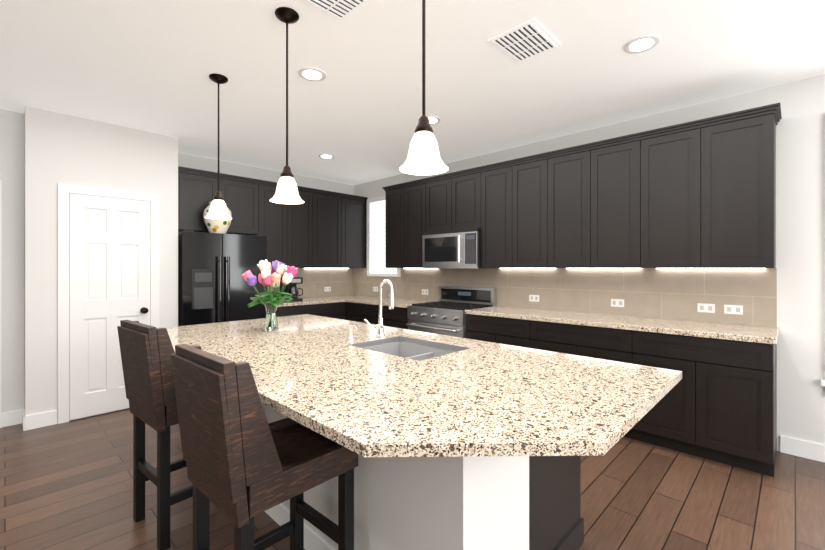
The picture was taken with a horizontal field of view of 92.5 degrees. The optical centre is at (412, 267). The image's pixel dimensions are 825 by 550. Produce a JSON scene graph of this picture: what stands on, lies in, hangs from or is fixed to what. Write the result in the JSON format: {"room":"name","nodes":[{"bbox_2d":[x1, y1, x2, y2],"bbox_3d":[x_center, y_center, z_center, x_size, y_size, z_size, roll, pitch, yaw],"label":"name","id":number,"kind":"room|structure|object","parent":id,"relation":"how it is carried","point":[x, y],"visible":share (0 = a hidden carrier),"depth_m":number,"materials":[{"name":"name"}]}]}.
{"room":"kitchen","nodes":[
{"label":"kitchen","id":0,"kind":"room"},
{"bbox_2d":[0,109,23,412],"bbox_3d":[-4.652,0.000,2.363,0.150,2.740,3.319,0,0,44],"label":"wall","id":1,"kind":"structure","parent":0,"point":[12,151],"depth_m":3.45,"materials":[{"name":"white paint"}]},
{"bbox_2d":[0,180,1,427],"bbox_3d":[-3.873,0.310,3.043,0.022,2.120,0.980,0,0,44],"label":"door frame","id":2,"kind":"structure","parent":1,"relation":"attached to","point":[0,304],"depth_m":3.38,"materials":[{"name":"white wood"}]},
{"bbox_2d":[2,409,25,426],"bbox_3d":[-4.523,1.310,2.378,0.014,0.120,3.120,0,0,44],"label":"baseboard","id":3,"kind":"structure","parent":1,"relation":"attached to","point":[10,418],"depth_m":3.43,"materials":[{"name":"white"}]},
{"bbox_2d":[24,106,177,422],"bbox_3d":[-3.136,0.000,4.006,0.740,2.740,1.150,0,0,44],"label":"wall","id":4,"kind":"structure","parent":0,"point":[61,148],"depth_m":3.49,"materials":[{"name":"white paint"}]},
{"bbox_2d":[58,183,158,423],"bbox_3d":[-2.826,0.312,3.728,0.086,2.115,0.770,0,0,44],"label":"pantry door","id":5,"kind":"structure","parent":4,"relation":"in","point":[114,260],"depth_m":3.68,"materials":[{"name":"white wood"}]},
{"bbox_2d":[178,153,353,297],"bbox_3d":[-1.987,0.000,5.616,0.150,2.740,2.758,0,0,44],"label":"wall","id":6,"kind":"structure","parent":0,"point":[201,163],"depth_m":5.33,"materials":[{"name":"white paint"}]},
{"bbox_2d":[178,170,225,232],"bbox_3d":[-2.578,-0.761,4.656,0.330,0.663,0.553,0,0,44],"label":"upper cabinet","id":7,"kind":"object","parent":6,"relation":"attached to","point":[196,189],"depth_m":4.52,"materials":[{"name":"black wood"}]},
{"bbox_2d":[226,178,261,234],"bbox_3d":[-2.278,-0.761,4.966,0.330,0.663,0.553,0,0,44],"label":"upper cabinet","id":8,"kind":"object","parent":6,"relation":"attached to","point":[243,196],"depth_m":4.92,"materials":[{"name":"black wood"}]},
{"bbox_2d":[246,182,293,267],"bbox_3d":[-1.949,-0.546,5.306,0.330,1.092,0.515,0,0,44],"label":"upper cabinet","id":9,"kind":"object","parent":6,"relation":"attached to","point":[277,218],"depth_m":5.23,"materials":[{"name":"black wood"}]},
{"bbox_2d":[294,186,317,267],"bbox_3d":[-1.675,-0.546,5.588,0.330,1.092,0.514,0,0,44],"label":"upper cabinet","id":10,"kind":"object","parent":6,"relation":"attached to","point":[306,213],"depth_m":5.55,"materials":[{"name":"black wood"}]},
{"bbox_2d":[268,268,353,297],"bbox_3d":[-1.599,0.222,5.902,0.008,0.444,1.791,0,0,44],"label":"backsplash","id":11,"kind":"structure","parent":6,"relation":"attached to","point":[339,281],"depth_m":6.14,"materials":[{"name":"tile"}]},
{"bbox_2d":[324,287,330,291],"bbox_3d":[-1.327,0.330,6.173,0.006,0.072,0.115,0,0,44],"label":"electrical outlet plate","id":12,"kind":"object","parent":11,"relation":"attached to","point":[325,288],"depth_m":6.17,"materials":[{"name":"white plastic"}]},
{"bbox_2d":[318,190,345,267],"bbox_3d":[-1.367,-0.546,5.906,0.330,1.092,0.613,0,0,44],"label":"upper cabinet","id":13,"kind":"object","parent":6,"relation":"attached to","point":[318,228],"depth_m":5.85,"materials":[{"name":"black wood"}]},
{"bbox_2d":[346,194,365,267],"bbox_3d":[-1.046,-0.546,6.237,0.330,1.092,0.552,0,0,44],"label":"upper cabinet","id":14,"kind":"object","parent":6,"relation":"attached to","point":[355,207],"depth_m":6.17,"materials":[{"name":"black wood"}]},
{"bbox_2d":[0,408,824,549],"bbox_3d":[-0.489,1.420,1.191,8.760,0.100,7.430,0,0,44],"label":"floor","id":15,"kind":"structure","parent":0,"point":[67,485],"depth_m":2.34,"materials":[{"name":"brown wood"}]},
{"bbox_2d":[117,320,192,549],"bbox_3d":[-1.244,0.825,2.175,0.420,1.090,0.527,0,0,39],"label":"bar stool","id":16,"kind":"object","parent":15,"relation":"on","point":[146,351],"visible":0.6,"depth_m":1.93,"materials":[{"name":"brown wood"}]},
{"bbox_2d":[178,230,266,325],"bbox_3d":[-2.291,0.485,4.657,0.709,1.769,0.920,0,0,44],"label":"refrigerator","id":17,"kind":"object","parent":15,"relation":"on","point":[214,286],"visible":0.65,"depth_m":4.36,"materials":[{"name":"black glossy metal"},{"name":"black plastic"}]},
{"bbox_2d":[203,201,231,233],"bbox_3d":[-2.235,-0.603,4.533,0.300,0.435,0.300,0,0,44],"label":"ceramic jar","id":18,"kind":"object","parent":17,"relation":"on","point":[217,226],"visible":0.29,"depth_m":4.44,"materials":[{"name":"white ceramic"}]},
{"bbox_2d":[171,344,357,549],"bbox_3d":[-0.541,0.825,1.480,0.438,1.090,0.541,0,0,44],"label":"bar stool","id":19,"kind":"object","parent":15,"relation":"on","point":[246,462],"visible":0.9,"depth_m":1.30,"materials":[{"name":"brown wood"}]},
{"bbox_2d":[276,302,344,319],"bbox_3d":[-1.592,0.928,5.466,0.620,0.884,1.175,0,0,44],"label":"base cabinet","id":20,"kind":"object","parent":15,"relation":"on","point":[334,310],"visible":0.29,"depth_m":5.34,"materials":[{"name":"black wood"}]},
{"bbox_2d":[278,297,344,306],"bbox_3d":[-1.592,0.465,5.454,0.637,0.040,1.157,0,0,44],"label":"countertop","id":21,"kind":"structure","parent":20,"relation":"on","point":[314,300],"depth_m":5.40,"materials":[{"name":"stone"}]},
{"bbox_2d":[280,277,302,301],"bbox_3d":[-1.630,0.284,5.334,0.254,0.320,0.212,0,0,44],"label":"coffee maker","id":22,"kind":"object","parent":21,"relation":"on","point":[291,288],"visible":0.79,"depth_m":5.27,"materials":[{"name":"black plastic"}]},
{"bbox_2d":[345,302,409,328],"bbox_3d":[-0.504,0.928,5.665,1.905,0.884,0.620,0,0,44],"label":"base cabinet","id":23,"kind":"object","parent":15,"relation":"on","point":[395,317],"visible":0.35,"depth_m":5.22,"materials":[{"name":"black wood"}]},
{"bbox_2d":[327,295,437,307],"bbox_3d":[-0.510,0.465,5.659,1.905,0.040,0.637,0,0,44],"label":"countertop","id":24,"kind":"structure","parent":23,"relation":"on","point":[398,302],"depth_m":5.41,"materials":[{"name":"stone"}]},
{"bbox_2d":[263,406,583,549],"bbox_3d":[-0.414,0.923,2.518,2.586,0.892,1.006,0,0,44],"label":"kitchen island","id":25,"kind":"object","parent":15,"relation":"on","point":[390,513],"depth_m":1.57,"materials":[{"name":"paint"}]},
{"bbox_2d":[167,314,681,541],"bbox_3d":[-0.414,0.461,2.253,3.030,0.032,1.400,0,0,44],"label":"island countertop","id":26,"kind":"structure","parent":25,"relation":"on","point":[498,433],"depth_m":1.46,"materials":[{"name":"beige stone"}]},
{"bbox_2d":[241,260,297,330],"bbox_3d":[-1.015,0.191,2.815,0.377,0.508,0.335,0,0,44],"label":"vase","id":27,"kind":"object","parent":26,"relation":"on","point":[268,276],"visible":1,"depth_m":2.79,"materials":[{"name":"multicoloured plant"}]},
{"bbox_2d":[348,325,357,338],"bbox_3d":[-0.370,0.399,2.461,0.082,0.090,0.040,0,0,44],"label":"soap dispenser","id":28,"kind":"object","parent":26,"relation":"on","point":[351,332],"visible":1,"depth_m":2.46,"materials":[{"name":"silver metal"}]},
{"bbox_2d":[364,279,394,336],"bbox_3d":[-0.206,0.258,2.502,0.152,0.373,0.154,0,0,44],"label":"faucet","id":29,"kind":"object","parent":26,"relation":"on","point":[380,327],"visible":1,"depth_m":2.55,"materials":[{"name":"silver metal"}]},
{"bbox_2d":[364,341,454,360],"bbox_3d":[-0.025,0.565,2.238,0.564,0.171,0.414,0,0,44],"label":"sink basin","id":30,"kind":"object","parent":26,"relation":"in","point":[411,351],"visible":0.06,"depth_m":2.46,"materials":[{"name":"silver metal"}]},
{"bbox_2d":[406,286,495,337],"bbox_3d":[0.443,0.802,4.674,0.822,1.135,0.725,0,0,44],"label":"range","id":31,"kind":"object","parent":15,"relation":"on","point":[445,314],"visible":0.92,"depth_m":4.60,"materials":[{"name":"silver metal"}]},
{"bbox_2d":[466,314,776,476],"bbox_3d":[1.647,0.928,3.580,2.418,0.884,0.620,0,0,44],"label":"base cabinet","id":32,"kind":"object","parent":15,"relation":"on","point":[717,402],"visible":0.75,"depth_m":2.81,"materials":[{"name":"black wood"}]},
{"bbox_2d":[465,306,778,344],"bbox_3d":[1.646,0.465,3.569,2.433,0.040,0.637,0,0,44],"label":"countertop","id":33,"kind":"structure","parent":32,"relation":"on","point":[751,333],"depth_m":3.17,"materials":[{"name":"stone"}]},
{"bbox_2d":[0,0,824,184],"bbox_3d":[-0.489,-1.420,1.191,8.760,0.100,7.430,0,0,44],"label":"ceiling","id":34,"kind":"structure","parent":0,"point":[153,65],"depth_m":2.71,"materials":[{"name":"white paint"}]},
{"bbox_2d":[205,73,231,219],"bbox_3d":[-1.395,-0.864,2.842,0.181,1.011,0.181,0,0,44],"label":"pendant light","id":35,"kind":"object","parent":34,"relation":"hanging from","point":[218,208],"visible":1,"depth_m":2.82,"materials":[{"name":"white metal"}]},
{"bbox_2d":[269,7,303,203],"bbox_3d":[-0.677,-0.864,2.132,0.181,1.011,0.181,0,0,44],"label":"pendant light","id":36,"kind":"object","parent":34,"relation":"hanging from","point":[286,191],"visible":0.98,"depth_m":2.11,"materials":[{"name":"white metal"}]},
{"bbox_2d":[298,67,325,80],"bbox_3d":[-0.709,-1.364,2.790,0.195,0.010,0.195,0,0,38],"label":"recessed light","id":37,"kind":"object","parent":34,"relation":"in","point":[307,73],"depth_m":2.77,"materials":[{"name":"white glass"}]},
{"bbox_2d":[318,154,334,158],"bbox_3d":[-1.052,-1.364,4.834,0.195,0.010,0.195,0,0,5],"label":"recessed light","id":38,"kind":"object","parent":34,"relation":"in","point":[326,156],"depth_m":4.81,"materials":[{"name":"white glass"}]},
{"bbox_2d":[301,0,370,21],"bbox_3d":[-0.413,-1.363,1.960,0.300,0.014,0.360,0,0,44],"label":"ceiling vent","id":39,"kind":"object","parent":34,"relation":"in","point":[341,10],"visible":1,"depth_m":2.06,"materials":[{"name":"white metal"}]},
{"bbox_2d":[399,0,448,174],"bbox_3d":[0.041,-0.864,1.436,0.181,1.011,0.181,0,0,44],"label":"pendant light","id":40,"kind":"object","parent":34,"relation":"hanging from","point":[423,158],"visible":1,"depth_m":1.42,"materials":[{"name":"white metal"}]},
{"bbox_2d":[427,116,440,123],"bbox_3d":[0.166,-1.364,3.655,0.195,0.010,0.195,0,0,38],"label":"recessed light","id":41,"kind":"object","parent":34,"relation":"in","point":[433,119],"depth_m":3.62,"materials":[{"name":"white glass"}]},
{"bbox_2d":[487,19,561,62],"bbox_3d":[0.684,-1.363,2.401,0.300,0.014,0.360,0,0,44],"label":"ceiling vent","id":42,"kind":"object","parent":34,"relation":"in","point":[529,39],"visible":1,"depth_m":2.38,"materials":[{"name":"white metal"}]},
{"bbox_2d":[623,35,659,53],"bbox_3d":[1.401,-1.364,2.416,0.195,0.010,0.195,0,0,38],"label":"recessed light","id":43,"kind":"object","parent":34,"relation":"in","point":[644,43],"depth_m":2.40,"materials":[{"name":"white"}]},
{"bbox_2d":[354,74,824,450],"bbox_3d":[2.009,0.000,3.769,8.760,2.740,0.150,0,0,44],"label":"wall","id":44,"kind":"structure","parent":0,"point":[800,196],"depth_m":2.90,"materials":[{"name":"white paint"}]},
{"bbox_2d":[367,196,400,276],"bbox_3d":[-0.447,-0.480,6.027,0.750,1.220,0.020,0,0,44],"label":"kitchen window","id":45,"kind":"structure","parent":44,"relation":"in","point":[375,236],"depth_m":6.12,"materials":[{"name":"white"}]},
{"bbox_2d":[382,187,397,267],"bbox_3d":[-0.106,-0.546,5.480,0.440,1.092,0.330,0,0,44],"label":"upper cabinet","id":46,"kind":"object","parent":44,"relation":"attached to","point":[391,193],"depth_m":5.43,"materials":[{"name":"black wood"}]},
{"bbox_2d":[398,179,429,267],"bbox_3d":[0.145,-0.546,5.237,0.501,1.092,0.330,0,0,44],"label":"upper cabinet","id":47,"kind":"object","parent":44,"relation":"attached to","point":[413,198],"depth_m":5.15,"materials":[{"name":"black wood"}]},
{"bbox_2d":[403,268,437,268],"bbox_3d":[0.104,0.005,5.474,0.630,0.006,0.026,0,0,44],"label":"light strip","id":48,"kind":"object","parent":47,"relation":"attached to","point":[403,268],"depth_m":5.45,"materials":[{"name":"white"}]},
{"bbox_2d":[430,175,445,231],"bbox_3d":[0.453,-0.768,4.939,0.475,0.648,0.330,0,0,44],"label":"upper cabinet","id":49,"kind":"object","parent":44,"relation":"attached to","point":[437,187],"depth_m":4.84,"materials":[{"name":"black wood"}]},
{"bbox_2d":[446,167,481,230],"bbox_3d":[0.707,-0.768,4.692,0.476,0.648,0.330,0,0,44],"label":"upper cabinet","id":50,"kind":"object","parent":44,"relation":"attached to","point":[464,189],"depth_m":4.57,"materials":[{"name":"black wood"}]},
{"bbox_2d":[422,228,480,267],"bbox_3d":[0.537,-0.218,4.772,0.822,0.446,0.453,0,0,44],"label":"microwave","id":51,"kind":"object","parent":50,"relation":"attached to","point":[461,248],"visible":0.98,"depth_m":4.60,"materials":[{"name":"silver metal"}]},
{"bbox_2d":[481,163,505,267],"bbox_3d":[1.018,-0.546,4.391,0.511,1.092,0.330,0,0,44],"label":"upper cabinet","id":52,"kind":"object","parent":44,"relation":"attached to","point":[493,233],"depth_m":4.29,"materials":[{"name":"black wood"}]},
{"bbox_2d":[506,155,537,267],"bbox_3d":[1.298,-0.546,4.120,0.511,1.092,0.330,0,0,44],"label":"upper cabinet","id":53,"kind":"object","parent":44,"relation":"attached to","point":[521,175],"depth_m":4.06,"materials":[{"name":"black wood"}]},
{"bbox_2d":[538,147,581,267],"bbox_3d":[1.583,-0.546,3.843,0.526,1.092,0.330,0,0,44],"label":"upper cabinet","id":54,"kind":"object","parent":44,"relation":"attached to","point":[560,173],"depth_m":3.78,"materials":[{"name":"black wood"}]},
{"bbox_2d":[500,268,555,268],"bbox_3d":[1.256,0.005,4.357,0.660,0.006,0.026,0,0,44],"label":"light strip","id":55,"kind":"object","parent":54,"relation":"attached to","point":[500,268],"depth_m":4.33,"materials":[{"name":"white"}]},
{"bbox_2d":[354,268,776,326],"bbox_3d":[0.880,0.222,4.753,5.151,0.444,0.008,0,0,44],"label":"backsplash","id":56,"kind":"structure","parent":44,"relation":"attached to","point":[677,294],"depth_m":3.73,"materials":[{"name":"tile"}]},
{"bbox_2d":[422,289,427,294],"bbox_3d":[0.171,0.330,5.430,0.115,0.072,0.006,0,0,44],"label":"electrical outlet plate","id":57,"kind":"object","parent":56,"relation":"attached to","point":[424,291],"depth_m":5.42,"materials":[{"name":"white plastic"}]},
{"bbox_2d":[529,295,538,301],"bbox_3d":[1.328,0.330,4.310,0.115,0.072,0.006,0,0,44],"label":"electrical outlet plate","id":58,"kind":"object","parent":56,"relation":"attached to","point":[535,298],"depth_m":4.30,"materials":[{"name":"white plastic"}]},
{"bbox_2d":[611,299,623,306],"bbox_3d":[1.932,0.330,3.724,0.115,0.072,0.006,0,0,44],"label":"electrical outlet plate","id":59,"kind":"object","parent":56,"relation":"attached to","point":[614,302],"depth_m":3.72,"materials":[{"name":"white plastic"}]},
{"bbox_2d":[697,303,714,312],"bbox_3d":[2.418,0.330,3.254,0.115,0.072,0.006,0,0,44],"label":"electrical outlet plate","id":60,"kind":"object","parent":56,"relation":"attached to","point":[709,308],"depth_m":3.25,"materials":[{"name":"white plastic"}]},
{"bbox_2d":[724,305,742,314],"bbox_3d":[2.544,0.330,3.131,0.115,0.072,0.006,0,0,44],"label":"electrical outlet plate","id":61,"kind":"object","parent":56,"relation":"attached to","point":[728,309],"depth_m":3.13,"materials":[{"name":"white plastic"}]},
{"bbox_2d":[582,139,629,267],"bbox_3d":[1.874,-0.546,3.561,0.526,1.092,0.330,0,0,44],"label":"upper cabinet","id":62,"kind":"object","parent":44,"relation":"attached to","point":[605,166],"depth_m":3.49,"materials":[{"name":"black wood"}]},
{"bbox_2d":[566,268,641,268],"bbox_3d":[1.823,0.005,3.807,0.680,0.006,0.026,0,0,44],"label":"light strip","id":63,"kind":"object","parent":62,"relation":"attached to","point":[581,268],"depth_m":3.78,"materials":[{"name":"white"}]},
{"bbox_2d":[630,123,689,267],"bbox_3d":[2.168,-0.546,3.277,0.534,1.092,0.330,0,0,44],"label":"upper cabinet","id":64,"kind":"object","parent":44,"relation":"attached to","point":[659,160],"depth_m":3.20,"materials":[{"name":"black wood"}]},
{"bbox_2d":[690,107,777,267],"bbox_3d":[2.443,-0.546,3.011,0.473,1.092,0.330,0,0,44],"label":"upper cabinet","id":65,"kind":"object","parent":44,"relation":"attached to","point":[700,193],"depth_m":2.88,"materials":[{"name":"black wood"}]},
{"bbox_2d":[656,268,765,268],"bbox_3d":[2.412,0.005,3.237,0.720,0.006,0.026,0,0,44],"label":"light strip","id":66,"kind":"object","parent":65,"relation":"attached to","point":[656,268],"depth_m":3.21,"materials":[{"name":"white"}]},
{"bbox_2d":[780,435,824,462],"bbox_3d":[3.848,1.310,1.873,3.080,0.120,0.014,0,0,44],"label":"baseboard","id":67,"kind":"structure","parent":44,"relation":"attached to","point":[803,449],"depth_m":2.86,"materials":[{"name":"white"}]}
]}

